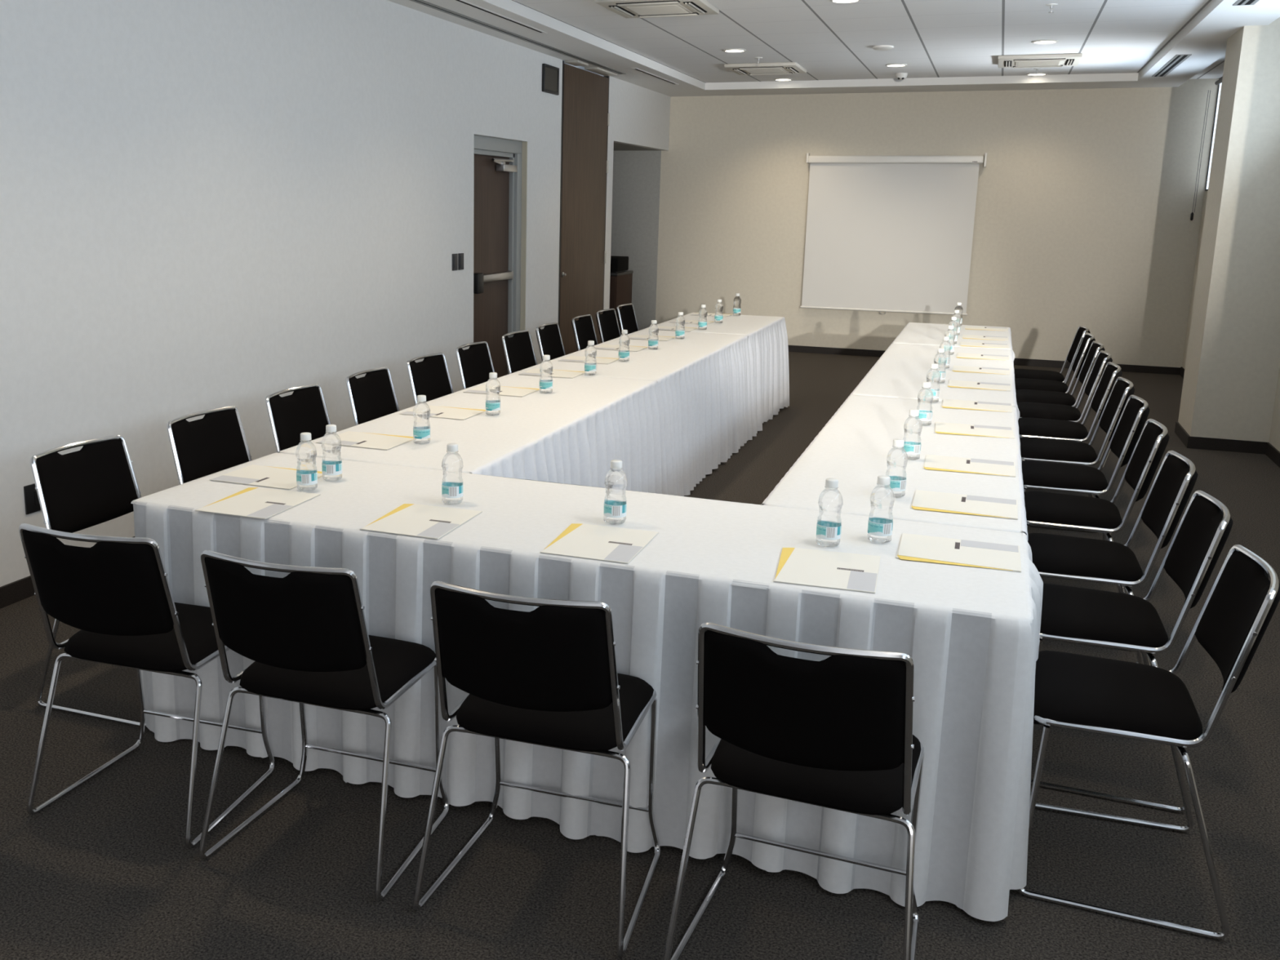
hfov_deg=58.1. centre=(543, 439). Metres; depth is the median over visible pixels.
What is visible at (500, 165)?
door
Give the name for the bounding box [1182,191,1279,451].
wall
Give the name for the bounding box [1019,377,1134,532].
chair
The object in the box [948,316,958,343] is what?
water bottle
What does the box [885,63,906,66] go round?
recessed light
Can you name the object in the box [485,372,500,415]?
water bottle
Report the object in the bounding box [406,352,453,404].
chair
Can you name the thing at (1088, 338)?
chair
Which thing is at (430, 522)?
notepad
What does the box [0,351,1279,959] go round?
floor
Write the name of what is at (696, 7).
outlet
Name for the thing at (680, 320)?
water bottle
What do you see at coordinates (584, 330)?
chair
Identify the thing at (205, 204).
wall
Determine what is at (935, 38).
ceiling
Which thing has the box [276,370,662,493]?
banquet table
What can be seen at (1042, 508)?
chair
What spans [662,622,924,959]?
chair
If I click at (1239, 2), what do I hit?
diffuser
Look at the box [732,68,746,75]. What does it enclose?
outlet
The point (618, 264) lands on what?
countertop appliance
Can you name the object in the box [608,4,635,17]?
outlet
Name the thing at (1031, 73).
recessed light
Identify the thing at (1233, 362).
wall pillar
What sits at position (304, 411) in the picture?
chair
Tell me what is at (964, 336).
notepad
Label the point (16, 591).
baseboard
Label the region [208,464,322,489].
notepad
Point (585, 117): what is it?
door
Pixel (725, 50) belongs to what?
recessed light
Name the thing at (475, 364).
chair
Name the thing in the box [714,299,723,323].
water bottle
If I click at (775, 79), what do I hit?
recessed light
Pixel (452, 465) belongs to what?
water bottle
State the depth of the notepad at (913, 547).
3.05 m
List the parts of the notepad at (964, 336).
silver panel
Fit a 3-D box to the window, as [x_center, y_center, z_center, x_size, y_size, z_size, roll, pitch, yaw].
[6.012,-2.680,9.715,0.088,1.080,3.559,5,13,21]
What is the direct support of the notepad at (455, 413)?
on the banquet table at (572, 433)
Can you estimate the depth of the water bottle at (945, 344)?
6.53 m
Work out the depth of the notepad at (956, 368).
6.50 m
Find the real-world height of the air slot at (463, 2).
0.005 m
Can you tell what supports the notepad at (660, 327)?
on the banquet table at (767, 336)
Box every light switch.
[452,253,457,271]
[457,253,463,270]
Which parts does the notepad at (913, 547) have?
silver panel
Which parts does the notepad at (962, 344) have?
silver panel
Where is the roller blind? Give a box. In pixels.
[1190,78,1222,220]
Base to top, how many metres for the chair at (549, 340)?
0.833 m
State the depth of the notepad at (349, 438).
4.36 m
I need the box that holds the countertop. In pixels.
[609,270,633,275]
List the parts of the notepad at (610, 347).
silver panel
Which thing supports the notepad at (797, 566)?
on the banquet table at (971, 635)
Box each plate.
[564,59,588,66]
[584,66,617,75]
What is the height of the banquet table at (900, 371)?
0.751 m
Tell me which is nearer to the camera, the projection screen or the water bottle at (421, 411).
the water bottle at (421, 411)
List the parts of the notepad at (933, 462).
silver panel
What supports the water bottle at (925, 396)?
on the banquet table at (853, 447)
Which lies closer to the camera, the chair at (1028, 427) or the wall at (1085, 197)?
the chair at (1028, 427)
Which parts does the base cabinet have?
cabinet door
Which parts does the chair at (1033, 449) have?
seat, sled leg, seat and frame, backrest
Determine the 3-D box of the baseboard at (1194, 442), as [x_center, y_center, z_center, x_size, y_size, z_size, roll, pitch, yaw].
[2.738,1.091,2.861,0.497,0.085,19.818,5,13,21]
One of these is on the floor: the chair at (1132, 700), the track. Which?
the chair at (1132, 700)
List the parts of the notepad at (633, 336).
silver panel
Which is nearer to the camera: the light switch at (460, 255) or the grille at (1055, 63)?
the light switch at (460, 255)
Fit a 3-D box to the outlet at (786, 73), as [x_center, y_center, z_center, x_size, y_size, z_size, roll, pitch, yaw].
[2.200,-3.534,11.092,0.409,0.014,0.059,5,13,21]
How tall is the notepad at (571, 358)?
0.003 m
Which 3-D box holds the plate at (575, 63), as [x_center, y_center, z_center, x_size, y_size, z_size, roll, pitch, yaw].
[0.291,-3.311,10.094,0.126,0.018,0.280,5,13,21]
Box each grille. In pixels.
[545,66,557,92]
[623,3,692,15]
[742,68,788,74]
[1015,60,1062,66]
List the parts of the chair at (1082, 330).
seat, seat and frame, backrest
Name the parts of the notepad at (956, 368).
silver panel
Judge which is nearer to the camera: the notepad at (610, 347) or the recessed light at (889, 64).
the notepad at (610, 347)
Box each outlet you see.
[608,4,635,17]
[615,0,679,6]
[638,12,698,17]
[683,1,706,13]
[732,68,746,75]
[738,66,783,69]
[749,72,792,75]
[786,66,799,73]
[1004,60,1011,67]
[1013,57,1066,62]
[1013,65,1062,68]
[1064,58,1074,66]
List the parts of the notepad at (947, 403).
silver panel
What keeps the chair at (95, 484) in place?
on the floor
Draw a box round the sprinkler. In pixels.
[1045,3,1057,13]
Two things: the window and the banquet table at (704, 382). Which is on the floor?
the banquet table at (704, 382)
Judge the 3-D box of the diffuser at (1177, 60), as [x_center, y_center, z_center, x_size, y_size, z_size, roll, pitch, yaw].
[5.336,-3.174,9.763,0.110,0.006,1.620,5,13,21]
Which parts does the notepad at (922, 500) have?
silver panel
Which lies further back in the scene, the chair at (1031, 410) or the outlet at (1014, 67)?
the outlet at (1014, 67)
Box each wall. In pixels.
[0,0,671,586]
[610,142,661,330]
[655,78,1218,367]
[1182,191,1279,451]
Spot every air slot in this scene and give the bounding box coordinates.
[454,0,546,33]
[631,67,678,84]
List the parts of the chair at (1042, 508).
seat, sled leg, seat and frame, backrest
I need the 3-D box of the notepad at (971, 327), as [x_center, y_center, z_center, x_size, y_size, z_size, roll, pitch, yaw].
[3.389,-0.848,8.777,0.305,0.003,0.252,5,13,21]
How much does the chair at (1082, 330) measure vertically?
0.833 m
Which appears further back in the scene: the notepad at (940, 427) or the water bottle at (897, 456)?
the notepad at (940, 427)
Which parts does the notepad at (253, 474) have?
silver panel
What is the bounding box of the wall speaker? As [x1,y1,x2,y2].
[542,63,559,95]
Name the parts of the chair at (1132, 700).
sled leg, seat, sled leg, seat and frame, backrest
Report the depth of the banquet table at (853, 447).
4.12 m
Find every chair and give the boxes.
[18,523,275,848]
[30,434,146,728]
[166,405,252,484]
[198,550,448,901]
[265,383,330,452]
[345,366,399,425]
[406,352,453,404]
[412,581,660,957]
[455,341,494,389]
[502,329,537,373]
[535,322,565,360]
[571,314,598,351]
[595,308,621,342]
[616,303,639,334]
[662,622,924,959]
[1013,324,1090,382]
[1014,332,1095,393]
[1015,340,1105,407]
[1017,350,1112,497]
[1017,361,1122,497]
[1017,544,1279,939]
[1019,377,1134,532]
[1021,395,1150,592]
[1023,418,1169,593]
[1027,450,1197,665]
[1031,490,1233,813]
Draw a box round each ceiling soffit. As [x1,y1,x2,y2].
[387,0,717,96]
[705,72,1138,95]
[1130,0,1279,88]
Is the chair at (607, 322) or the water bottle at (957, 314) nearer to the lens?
the water bottle at (957, 314)
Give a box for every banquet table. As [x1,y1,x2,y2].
[130,452,1043,921]
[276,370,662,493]
[520,328,752,496]
[642,312,789,436]
[760,394,1028,540]
[849,342,1019,419]
[892,322,1014,361]
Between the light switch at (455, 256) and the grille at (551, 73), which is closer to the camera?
the light switch at (455, 256)
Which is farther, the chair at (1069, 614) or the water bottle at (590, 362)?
the water bottle at (590, 362)
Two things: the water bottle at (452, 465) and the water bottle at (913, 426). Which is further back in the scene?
the water bottle at (913, 426)
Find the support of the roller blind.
attached to the window
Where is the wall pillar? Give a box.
[1177,17,1279,442]
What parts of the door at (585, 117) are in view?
edge trim, edge trim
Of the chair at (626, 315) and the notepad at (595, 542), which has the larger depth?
the chair at (626, 315)
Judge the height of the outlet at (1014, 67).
0.014 m
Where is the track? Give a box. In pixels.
[409,0,626,74]
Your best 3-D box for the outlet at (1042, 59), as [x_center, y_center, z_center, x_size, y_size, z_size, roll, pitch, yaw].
[4.225,-3.230,9.771,0.409,0.014,0.059,5,13,21]
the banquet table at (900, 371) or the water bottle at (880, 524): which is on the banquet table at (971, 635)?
the water bottle at (880, 524)
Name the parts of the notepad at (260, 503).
silver panel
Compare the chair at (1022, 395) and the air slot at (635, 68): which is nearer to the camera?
the chair at (1022, 395)
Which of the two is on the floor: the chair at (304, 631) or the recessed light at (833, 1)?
the chair at (304, 631)
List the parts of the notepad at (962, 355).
silver panel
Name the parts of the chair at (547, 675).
sled leg, backrest, seat and frame, seat, sled leg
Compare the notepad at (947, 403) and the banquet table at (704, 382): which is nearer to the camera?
the notepad at (947, 403)
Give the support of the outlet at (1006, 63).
attached to the air conditioner at (1044, 60)
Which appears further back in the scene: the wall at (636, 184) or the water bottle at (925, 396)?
the wall at (636, 184)
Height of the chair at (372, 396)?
0.833 m
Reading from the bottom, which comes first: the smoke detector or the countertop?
the countertop
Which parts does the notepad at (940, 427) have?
silver panel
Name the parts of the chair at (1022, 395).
seat, seat and frame, backrest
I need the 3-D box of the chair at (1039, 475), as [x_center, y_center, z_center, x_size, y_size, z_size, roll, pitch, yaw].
[2.393,0.220,5.194,0.533,0.833,0.513,5,12,20]
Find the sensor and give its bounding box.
[895,72,907,79]
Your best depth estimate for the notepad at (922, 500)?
3.54 m
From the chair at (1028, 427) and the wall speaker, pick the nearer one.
the chair at (1028, 427)
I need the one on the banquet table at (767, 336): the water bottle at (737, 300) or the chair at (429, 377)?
the water bottle at (737, 300)
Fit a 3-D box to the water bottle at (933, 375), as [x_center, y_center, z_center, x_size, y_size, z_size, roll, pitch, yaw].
[1.836,-0.265,5.405,0.065,0.182,0.066,12,16,43]
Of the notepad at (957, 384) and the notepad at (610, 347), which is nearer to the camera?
the notepad at (957, 384)
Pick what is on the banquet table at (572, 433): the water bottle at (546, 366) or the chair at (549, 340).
the water bottle at (546, 366)
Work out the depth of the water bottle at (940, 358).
5.98 m
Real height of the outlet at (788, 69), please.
0.014 m
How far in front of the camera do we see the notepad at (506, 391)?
5.54 m
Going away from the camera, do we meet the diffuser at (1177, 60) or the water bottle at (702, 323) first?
the water bottle at (702, 323)
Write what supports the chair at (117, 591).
on the floor
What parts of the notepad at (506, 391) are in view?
silver panel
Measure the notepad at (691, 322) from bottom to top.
0.003 m
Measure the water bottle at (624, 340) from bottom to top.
0.182 m
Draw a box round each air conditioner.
[595,0,719,17]
[724,62,806,75]
[997,53,1082,68]
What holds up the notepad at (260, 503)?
on the banquet table at (971, 635)
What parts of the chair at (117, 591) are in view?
sled leg, backrest, seat and frame, seat, sled leg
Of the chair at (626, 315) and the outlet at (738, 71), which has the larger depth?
the outlet at (738, 71)
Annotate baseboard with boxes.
[0,536,134,608]
[787,345,1180,374]
[1174,366,1279,467]
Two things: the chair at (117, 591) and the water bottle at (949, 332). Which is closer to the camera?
the chair at (117, 591)
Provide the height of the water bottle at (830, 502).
0.182 m
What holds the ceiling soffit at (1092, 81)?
attached to the ceiling
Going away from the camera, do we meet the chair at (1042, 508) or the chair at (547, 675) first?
the chair at (547, 675)
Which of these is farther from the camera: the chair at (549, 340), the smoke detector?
the smoke detector
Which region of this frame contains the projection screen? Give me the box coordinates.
[800,152,987,315]
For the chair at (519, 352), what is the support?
on the floor
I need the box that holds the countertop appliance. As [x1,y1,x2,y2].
[610,255,628,272]
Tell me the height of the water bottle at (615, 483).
0.182 m
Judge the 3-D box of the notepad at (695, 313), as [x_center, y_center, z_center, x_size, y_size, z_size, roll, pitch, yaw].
[1.401,-1.039,9.559,0.305,0.003,0.252,5,13,21]
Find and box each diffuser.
[1151,53,1191,76]
[1232,0,1259,5]
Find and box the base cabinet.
[608,270,633,334]
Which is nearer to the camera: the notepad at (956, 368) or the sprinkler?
the notepad at (956, 368)
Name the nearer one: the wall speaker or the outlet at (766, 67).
the wall speaker
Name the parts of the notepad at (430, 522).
silver panel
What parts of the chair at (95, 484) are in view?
seat and frame, backrest, sled leg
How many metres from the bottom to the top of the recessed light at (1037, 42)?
0.009 m
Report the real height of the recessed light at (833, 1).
0.009 m
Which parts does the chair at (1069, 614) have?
seat, sled leg, seat and frame, sled leg, backrest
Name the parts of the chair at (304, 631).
sled leg, backrest, seat and frame, seat, sled leg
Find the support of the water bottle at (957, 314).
on the banquet table at (914, 333)
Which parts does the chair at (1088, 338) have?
seat, seat and frame, backrest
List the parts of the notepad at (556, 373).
silver panel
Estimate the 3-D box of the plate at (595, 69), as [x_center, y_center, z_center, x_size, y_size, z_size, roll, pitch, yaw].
[0.542,-3.438,10.724,0.126,0.018,0.600,5,13,21]
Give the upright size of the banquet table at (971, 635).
0.751 m
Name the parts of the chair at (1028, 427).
seat, seat and frame, backrest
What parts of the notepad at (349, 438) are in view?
silver panel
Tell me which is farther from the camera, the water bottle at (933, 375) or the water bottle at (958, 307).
the water bottle at (958, 307)
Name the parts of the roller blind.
cord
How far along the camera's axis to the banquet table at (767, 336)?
8.84 m
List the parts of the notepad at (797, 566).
silver panel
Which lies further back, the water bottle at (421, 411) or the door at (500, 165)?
the door at (500, 165)
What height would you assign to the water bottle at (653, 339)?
0.182 m
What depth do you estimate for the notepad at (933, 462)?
4.08 m
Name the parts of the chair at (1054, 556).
seat, seat and frame, sled leg, sled leg, backrest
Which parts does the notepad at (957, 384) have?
silver panel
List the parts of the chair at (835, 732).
sled leg, backrest, seat and frame, seat, sled leg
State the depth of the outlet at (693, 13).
7.73 m
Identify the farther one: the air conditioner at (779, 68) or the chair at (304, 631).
the air conditioner at (779, 68)
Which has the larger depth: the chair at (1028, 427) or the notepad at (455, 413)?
the chair at (1028, 427)
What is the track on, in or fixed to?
attached to the ceiling soffit at (560, 35)
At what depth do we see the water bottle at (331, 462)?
3.71 m
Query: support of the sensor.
attached to the ceiling
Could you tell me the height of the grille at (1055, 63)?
0.012 m
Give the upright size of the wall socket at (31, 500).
0.120 m
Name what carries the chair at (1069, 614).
on the floor
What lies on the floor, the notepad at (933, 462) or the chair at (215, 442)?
the chair at (215, 442)
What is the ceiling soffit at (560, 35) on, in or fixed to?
attached to the ceiling
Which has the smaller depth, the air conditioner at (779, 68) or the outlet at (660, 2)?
the outlet at (660, 2)
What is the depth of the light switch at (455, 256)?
8.30 m
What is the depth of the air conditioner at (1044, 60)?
9.81 m
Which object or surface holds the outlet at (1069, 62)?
attached to the air conditioner at (1044, 60)
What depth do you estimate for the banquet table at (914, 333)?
8.33 m
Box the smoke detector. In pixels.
[872,44,893,50]
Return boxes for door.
[473,134,527,377]
[558,60,609,355]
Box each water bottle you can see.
[295,432,317,491]
[320,424,342,481]
[413,395,430,444]
[441,443,463,504]
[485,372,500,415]
[539,355,552,393]
[584,340,596,375]
[603,459,627,524]
[617,329,630,361]
[648,320,658,349]
[675,311,684,338]
[697,304,707,329]
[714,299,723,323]
[733,293,741,315]
[815,478,843,546]
[867,475,894,543]
[885,439,907,497]
[902,408,922,460]
[916,382,933,426]
[926,363,940,403]
[933,347,946,383]
[939,336,951,368]
[944,325,955,355]
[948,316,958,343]
[951,310,960,335]
[954,302,963,326]
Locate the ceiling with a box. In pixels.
[511,0,1225,83]
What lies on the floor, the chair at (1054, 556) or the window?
the chair at (1054, 556)
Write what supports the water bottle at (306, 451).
on the banquet table at (971, 635)
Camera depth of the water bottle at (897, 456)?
3.61 m
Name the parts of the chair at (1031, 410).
seat, seat and frame, backrest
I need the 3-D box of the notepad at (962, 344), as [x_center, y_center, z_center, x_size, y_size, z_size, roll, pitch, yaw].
[2.963,-0.634,7.710,0.305,0.003,0.252,5,12,19]
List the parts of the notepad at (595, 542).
silver panel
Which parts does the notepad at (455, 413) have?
silver panel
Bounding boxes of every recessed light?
[723,48,746,52]
[773,78,792,80]
[829,0,860,3]
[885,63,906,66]
[1026,72,1047,75]
[1031,40,1058,44]
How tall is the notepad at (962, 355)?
0.003 m
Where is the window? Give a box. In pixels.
[1204,76,1222,191]
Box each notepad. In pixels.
[194,487,320,519]
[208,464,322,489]
[315,431,413,449]
[359,503,482,539]
[400,405,485,419]
[462,384,539,396]
[518,368,584,377]
[540,523,658,564]
[557,355,618,364]
[595,344,648,351]
[629,334,675,341]
[657,325,697,331]
[669,320,714,324]
[690,312,732,316]
[773,546,880,593]
[896,533,1021,572]
[910,489,1017,519]
[922,454,1016,476]
[934,422,1014,438]
[941,399,1012,412]
[946,379,1011,391]
[951,365,1009,374]
[955,352,1008,360]
[960,342,1008,348]
[961,334,1008,340]
[964,325,1007,331]
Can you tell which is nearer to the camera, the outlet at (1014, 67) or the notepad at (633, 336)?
the notepad at (633, 336)
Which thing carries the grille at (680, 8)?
attached to the air conditioner at (624, 8)
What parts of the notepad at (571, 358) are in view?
silver panel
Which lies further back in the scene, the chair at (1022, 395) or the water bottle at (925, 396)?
the chair at (1022, 395)
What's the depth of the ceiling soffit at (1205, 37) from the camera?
8.21 m
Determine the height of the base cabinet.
0.905 m
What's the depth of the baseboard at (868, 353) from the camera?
12.34 m
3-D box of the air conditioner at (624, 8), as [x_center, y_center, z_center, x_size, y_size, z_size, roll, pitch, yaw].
[0.755,-2.833,7.519,0.660,0.045,0.660,5,13,21]
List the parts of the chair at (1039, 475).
seat, sled leg, seat and frame, sled leg, backrest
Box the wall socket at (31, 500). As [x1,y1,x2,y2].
[23,483,40,514]
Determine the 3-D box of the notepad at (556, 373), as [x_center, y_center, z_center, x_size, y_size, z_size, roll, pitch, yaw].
[0.054,-0.356,6.155,0.305,0.003,0.252,5,12,20]
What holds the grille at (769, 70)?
attached to the air conditioner at (779, 68)

